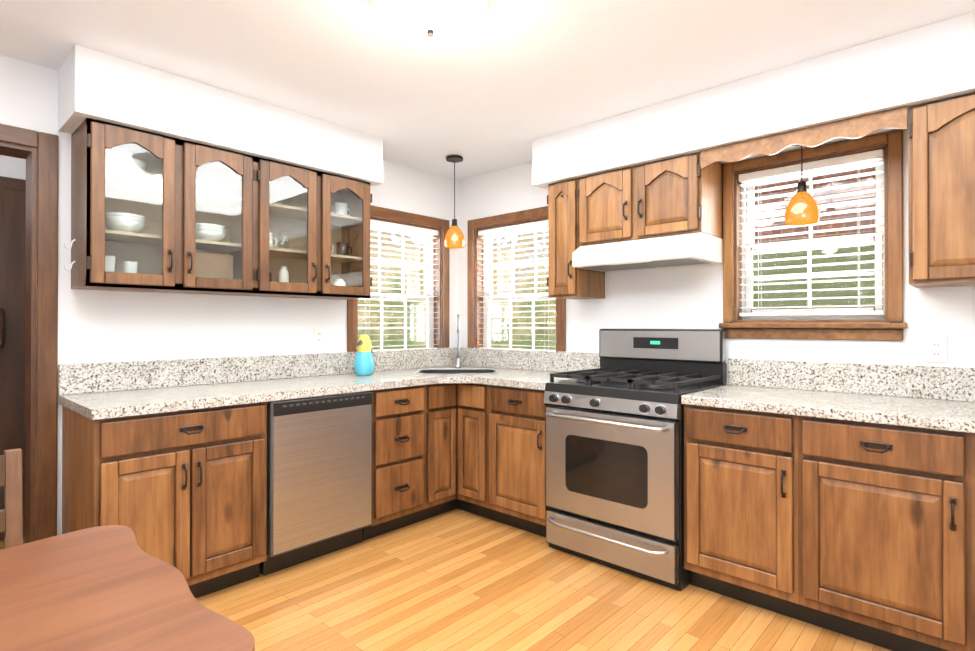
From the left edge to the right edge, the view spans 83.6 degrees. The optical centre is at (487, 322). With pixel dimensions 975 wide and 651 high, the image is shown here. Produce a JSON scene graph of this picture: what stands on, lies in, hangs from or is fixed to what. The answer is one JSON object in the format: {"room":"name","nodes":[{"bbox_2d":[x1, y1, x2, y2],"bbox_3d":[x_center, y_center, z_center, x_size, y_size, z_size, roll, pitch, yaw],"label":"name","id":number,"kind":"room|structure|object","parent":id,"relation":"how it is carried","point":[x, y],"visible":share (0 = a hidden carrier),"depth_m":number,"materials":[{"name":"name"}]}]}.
{"room":"kitchen","nodes":[
{"label":"kitchen","id":0,"kind":"room"},
{"bbox_2d":[0,155,25,179],"bbox_3d":[-3.105,0.042,2.985,0.150,2.420,1.470,0,0,43],"label":"wall","id":1,"kind":"structure","parent":0,"point":[12,167],"depth_m":3.21,"materials":[{"name":"white paint"}]},
{"bbox_2d":[0,176,25,538],"bbox_3d":[-2.902,0.202,2.987,0.140,2.100,1.090,0,0,43],"label":"hall door","id":2,"kind":"structure","parent":1,"relation":"in","point":[12,298],"depth_m":3.18,"materials":[{"name":"brown wood"}]},
{"bbox_2d":[0,55,458,534],"bbox_3d":[-1.899,0.041,2.744,0.150,2.420,4.750,0,0,43],"label":"wall","id":3,"kind":"structure","parent":0,"point":[98,326],"depth_m":2.89,"materials":[{"name":"white paint"}]},
{"bbox_2d":[0,124,58,543],"bbox_3d":[-2.372,0.191,2.230,0.190,2.115,0.945,0,0,43],"label":"door frame","id":4,"kind":"structure","parent":3,"relation":"attached to","point":[41,366],"depth_m":2.48,"materials":[{"name":"brown wood"}]},
{"bbox_2d":[58,348,456,394],"bbox_3d":[-1.107,0.270,3.476,0.020,0.142,2.593,0,0,43],"label":"backsplash","id":5,"kind":"structure","parent":3,"relation":"attached to","point":[82,378],"depth_m":3.05,"materials":[{"name":"stone"}]},
{"bbox_2d":[314,328,323,345],"bbox_3d":[-1.085,0.094,3.509,0.009,0.116,0.072,0,0,43],"label":"outlet","id":6,"kind":"object","parent":3,"relation":"attached to","point":[318,336],"visible":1,"depth_m":3.51,"materials":[{"name":"white plastic"}]},
{"bbox_2d":[347,205,448,351],"bbox_3d":[-0.678,-0.237,4.053,0.165,1.157,0.934,0,0,43],"label":"window","id":7,"kind":"structure","parent":3,"relation":"in","point":[433,336],"depth_m":4.22,"materials":[{"name":"brown wood"}]},
{"bbox_2d":[358,219,438,350],"bbox_3d":[-0.659,-0.254,4.036,0.058,0.944,0.750,0,0,43],"label":"window blind","id":8,"kind":"object","parent":7,"relation":"attached to","point":[399,227],"visible":0.6,"depth_m":4.05,"materials":[{"name":"white plastic"}]},
{"bbox_2d":[0,508,891,650],"bbox_3d":[-0.488,1.295,1.540,5.950,0.100,4.900,0,0,43],"label":"floor","id":9,"kind":"structure","parent":0,"point":[457,579],"depth_m":2.40,"materials":[{"name":"brown wood"}]},
{"bbox_2d":[0,448,22,548],"bbox_3d":[-1.319,0.799,1.261,0.431,0.888,0.420,0,0,43],"label":"chair","id":10,"kind":"object","parent":9,"relation":"on","point":[11,525],"visible":0.38,"depth_m":1.51,"materials":[{"name":"brown wood"}]},
{"bbox_2d":[0,525,254,650],"bbox_3d":[-0.995,0.865,0.666,0.800,0.752,1.125,0,0,43],"label":"dining table","id":11,"kind":"object","parent":9,"relation":"on","point":[109,588],"visible":1,"depth_m":0.95,"materials":[{"name":"brown wood"}]},
{"bbox_2d":[62,402,266,597],"bbox_3d":[-1.517,0.815,2.578,0.628,0.870,0.690,0,0,43],"label":"base cabinet","id":12,"kind":"object","parent":9,"relation":"on","point":[184,492],"depth_m":2.37,"materials":[{"name":"brown wood"}]},
{"bbox_2d":[260,391,371,575],"bbox_3d":[-1.063,0.819,3.043,0.610,0.866,0.596,0,0,43],"label":"dishwasher","id":13,"kind":"object","parent":9,"relation":"on","point":[319,476],"visible":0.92,"depth_m":2.81,"materials":[{"name":"grey metal"}]},
{"bbox_2d":[362,384,429,539],"bbox_3d":[-0.739,0.819,3.424,0.628,0.870,0.392,0,0,43],"label":"base cabinet","id":14,"kind":"object","parent":9,"relation":"on","point":[400,416],"depth_m":3.21,"materials":[{"name":"brown wood"}]},
{"bbox_2d":[58,365,503,419],"bbox_3d":[-0.879,0.361,3.266,0.639,0.040,2.593,0,0,43],"label":"countertop","id":15,"kind":"structure","parent":14,"relation":"on","point":[103,405],"depth_m":2.67,"materials":[{"name":"stone"}]},
{"bbox_2d":[354,334,373,375],"bbox_3d":[-0.800,0.209,3.532,0.132,0.265,0.184,0,0,43],"label":"figurine","id":16,"kind":"object","parent":15,"relation":"on","point":[364,363],"visible":1,"depth_m":3.49,"materials":[{"name":"teal ceramic"}]},
{"bbox_2d":[454,314,467,367],"bbox_3d":[-0.211,0.142,4.088,0.158,0.405,0.186,0,0,43],"label":"gooseneck faucet","id":17,"kind":"object","parent":15,"relation":"on","point":[458,363],"visible":1,"depth_m":4.14,"materials":[{"name":"silver metal"}]},
{"bbox_2d":[489,385,548,536],"bbox_3d":[0.366,0.819,3.428,0.468,0.870,0.665,0,0,43],"label":"base cabinet","id":18,"kind":"object","parent":9,"relation":"on","point":[517,496],"visible":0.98,"depth_m":3.21,"materials":[{"name":"brown wood"}]},
{"bbox_2d":[438,369,570,389],"bbox_3d":[0.229,0.362,3.465,0.720,0.040,0.798,0,0,43],"label":"countertop","id":19,"kind":"structure","parent":18,"relation":"on","point":[529,379],"depth_m":3.42,"materials":[{"name":"stone"}]},
{"bbox_2d":[414,368,499,373],"bbox_3d":[-0.211,0.455,3.838,0.590,0.230,0.420,0,0,-2],"label":"drop-in sink","id":20,"kind":"object","parent":19,"relation":"in","point":[459,371],"visible":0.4,"depth_m":4.01,"materials":[{"name":"metal"}]},
{"bbox_2d":[544,329,726,590],"bbox_3d":[0.787,0.644,2.972,0.758,1.215,0.711,0,0,43],"label":"range","id":21,"kind":"object","parent":9,"relation":"on","point":[614,457],"visible":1,"depth_m":2.77,"materials":[{"name":"silver metal"}]},
{"bbox_2d":[684,404,771,610],"bbox_3d":[1.320,0.815,2.574,0.551,0.870,0.628,0,0,43],"label":"base cabinet","id":22,"kind":"object","parent":9,"relation":"on","point":[728,452],"depth_m":2.40,"materials":[{"name":"brown wood"}]},
{"bbox_2d":[681,358,974,432],"bbox_3d":[1.720,0.284,2.201,1.651,0.183,0.638,0,0,43],"label":"countertop","id":23,"kind":"structure","parent":22,"relation":"on","point":[934,397],"depth_m":2.42,"materials":[{"name":"stone"}]},
{"bbox_2d":[772,413,935,650],"bbox_3d":[1.661,0.813,2.259,0.682,0.870,0.628,0,0,43],"label":"base cabinet","id":24,"kind":"object","parent":9,"relation":"on","point":[864,531],"depth_m":2.08,"materials":[{"name":"brown wood"}]},
{"bbox_2d":[936,429,974,650],"bbox_3d":[2.054,0.812,1.897,0.691,0.870,0.628,0,0,43],"label":"base cabinet","id":25,"kind":"object","parent":9,"relation":"on","point":[955,451],"depth_m":1.88,"materials":[{"name":"brown wood"}]},
{"bbox_2d":[0,0,974,179],"bbox_3d":[-0.102,-1.227,1.196,4.900,0.100,4.900,0,0,43],"label":"ceiling","id":26,"kind":"structure","parent":0,"point":[503,84],"depth_m":2.35,"materials":[{"name":"white paint"}]},
{"bbox_2d":[58,44,382,186],"bbox_3d":[-1.329,-1.026,2.991,0.358,0.282,1.580,0,0,43],"label":"ceiling soffit","id":27,"kind":"structure","parent":26,"relation":"attached to","point":[100,86],"depth_m":2.66,"materials":[{"name":"white paint"}]},
{"bbox_2d":[372,0,487,42],"bbox_3d":[-0.203,-1.098,1.942,0.410,0.149,0.410,0,0,43],"label":"dome ceiling light","id":28,"kind":"object","parent":26,"relation":"attached to","point":[434,21],"visible":1,"depth_m":1.90,"materials":[{"name":"white glass"}]},
{"bbox_2d":[444,155,464,247],"bbox_3d":[-0.231,-0.846,3.829,0.144,0.633,0.144,0,0,43],"label":"light","id":29,"kind":"object","parent":26,"relation":"hanging from","point":[454,236],"visible":1,"depth_m":3.79,"materials":[{"name":"orange glass"}]},
{"bbox_2d":[532,11,974,189],"bbox_3d":[1.716,-1.026,2.402,3.558,0.289,0.358,0,0,43],"label":"soffit ceiling","id":30,"kind":"structure","parent":26,"relation":"attached to","point":[932,62],"depth_m":2.51,"materials":[{"name":"white paint"}]},
{"bbox_2d":[785,145,819,225],"bbox_3d":[1.490,-0.674,2.582,0.144,0.408,0.144,0,0,43],"label":"pendant light","id":31,"kind":"object","parent":30,"relation":"hanging from","point":[802,207],"depth_m":2.54,"materials":[{"name":"orange glass"}]},
{"bbox_2d":[701,106,907,168],"bbox_3d":[1.401,-0.832,2.503,0.838,0.093,0.018,0,0,43],"label":"valance","id":32,"kind":"object","parent":30,"relation":"attached to","point":[858,127],"visible":1,"depth_m":2.44,"materials":[{"name":"brown wood"}]},
{"bbox_2d":[459,130,974,384],"bbox_3d":[1.507,0.041,2.937,4.900,2.420,0.150,0,0,43],"label":"wall","id":33,"kind":"structure","parent":0,"point":[685,297],"depth_m":3.13,"materials":[{"name":"white paint"}]},
{"bbox_2d":[468,206,565,350],"bbox_3d":[0.237,-0.237,4.091,0.934,1.157,0.165,0,0,43],"label":"window","id":34,"kind":"structure","parent":33,"relation":"in","point":[477,320],"depth_m":4.27,"materials":[{"name":"brown wood"}]},
{"bbox_2d":[478,220,555,350],"bbox_3d":[0.220,-0.254,4.072,0.750,0.944,0.058,0,0,43],"label":"blind","id":35,"kind":"object","parent":34,"relation":"attached to","point":[516,228],"visible":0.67,"depth_m":4.06,"materials":[{"name":"white plastic"}]},
{"bbox_2d":[460,348,599,371],"bbox_3d":[0.271,0.273,3.953,1.320,0.142,0.024,0,0,43],"label":"backsplash","id":36,"kind":"structure","parent":33,"relation":"attached to","point":[548,361],"depth_m":3.91,"materials":[{"name":"stone"}]},
{"bbox_2d":[547,178,604,298],"bbox_3d":[0.554,-0.515,3.466,0.224,0.718,0.363,0,0,43],"label":"upper cabinet","id":37,"kind":"object","parent":33,"relation":"attached to","point":[566,279],"visible":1,"depth_m":3.36,"materials":[{"name":"brown wood"}]},
{"bbox_2d":[578,152,722,245],"bbox_3d":[0.911,-0.670,3.138,0.740,0.412,0.363,0,0,43],"label":"upper cabinet","id":38,"kind":"object","parent":33,"relation":"attached to","point":[680,195],"visible":1,"depth_m":2.97,"materials":[{"name":"brown wood"}]},
{"bbox_2d":[573,232,722,271],"bbox_3d":[0.905,-0.392,3.124,0.732,0.136,0.390,0,0,43],"label":"range hood","id":39,"kind":"object","parent":38,"relation":"attached to","point":[700,248],"visible":1,"depth_m":2.96,"materials":[{"name":"white metal"}]},
{"bbox_2d":[719,130,907,340],"bbox_3d":[1.635,-0.394,2.787,0.823,0.960,0.190,0,0,43],"label":"window","id":40,"kind":"structure","parent":33,"relation":"in","point":[734,324],"depth_m":2.73,"materials":[{"name":"brown wood"}]},
{"bbox_2d":[738,149,884,315],"bbox_3d":[1.627,-0.422,2.778,0.645,0.776,0.058,0,0,43],"label":"blind","id":41,"kind":"object","parent":40,"relation":"attached to","point":[834,162],"visible":0.94,"depth_m":2.74,"materials":[{"name":"white plastic"}]},
{"bbox_2d":[926,336,946,362],"bbox_3d":[1.975,0.119,2.397,0.072,0.116,0.009,0,0,43],"label":"outlet","id":42,"kind":"object","parent":33,"relation":"attached to","point":[936,349],"visible":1,"depth_m":2.39,"materials":[{"name":"white plastic"}]},
{"bbox_2d":[908,93,974,287],"bbox_3d":[2.101,-0.519,2.042,0.810,0.723,0.363,0,0,43],"label":"upper cabinet","id":43,"kind":"object","parent":33,"relation":"attached to","point":[941,182],"visible":1,"depth_m":2.14,"materials":[{"name":"brown wood"}]},
{"label":"outside","id":44,"kind":"structure","parent":0,"visible":0},
{"bbox_2d":[358,229,425,349],"bbox_3d":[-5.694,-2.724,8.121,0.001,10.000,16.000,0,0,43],"label":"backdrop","id":45,"kind":"structure","parent":44,"point":[394,338],"depth_m":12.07,"materials":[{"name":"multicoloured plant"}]},
{"bbox_2d":[491,230,555,349],"bbox_3d":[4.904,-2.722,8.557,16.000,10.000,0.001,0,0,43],"label":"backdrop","id":46,"kind":"structure","parent":44,"point":[552,341],"depth_m":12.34,"materials":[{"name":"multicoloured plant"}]},
{"label":"ground","id":47,"kind":"structure","parent":0,"visible":0},
{"bbox_2d":[753,245,873,308],"bbox_3d":[3.156,0.819,4.576,3.600,2.880,0.400,0,0,43],"label":"hedge","id":48,"kind":"object","parent":47,"relation":"on","point":[839,301],"depth_m":4.63,"materials":[{"name":"green plant"}]},
{"bbox_2d":[754,166,874,254],"bbox_3d":[4.123,-1.480,6.891,3.700,7.500,1.500,0,0,43],"label":"brick house","id":49,"kind":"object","parent":47,"relation":"on","point":[822,218],"depth_m":6.15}
]}

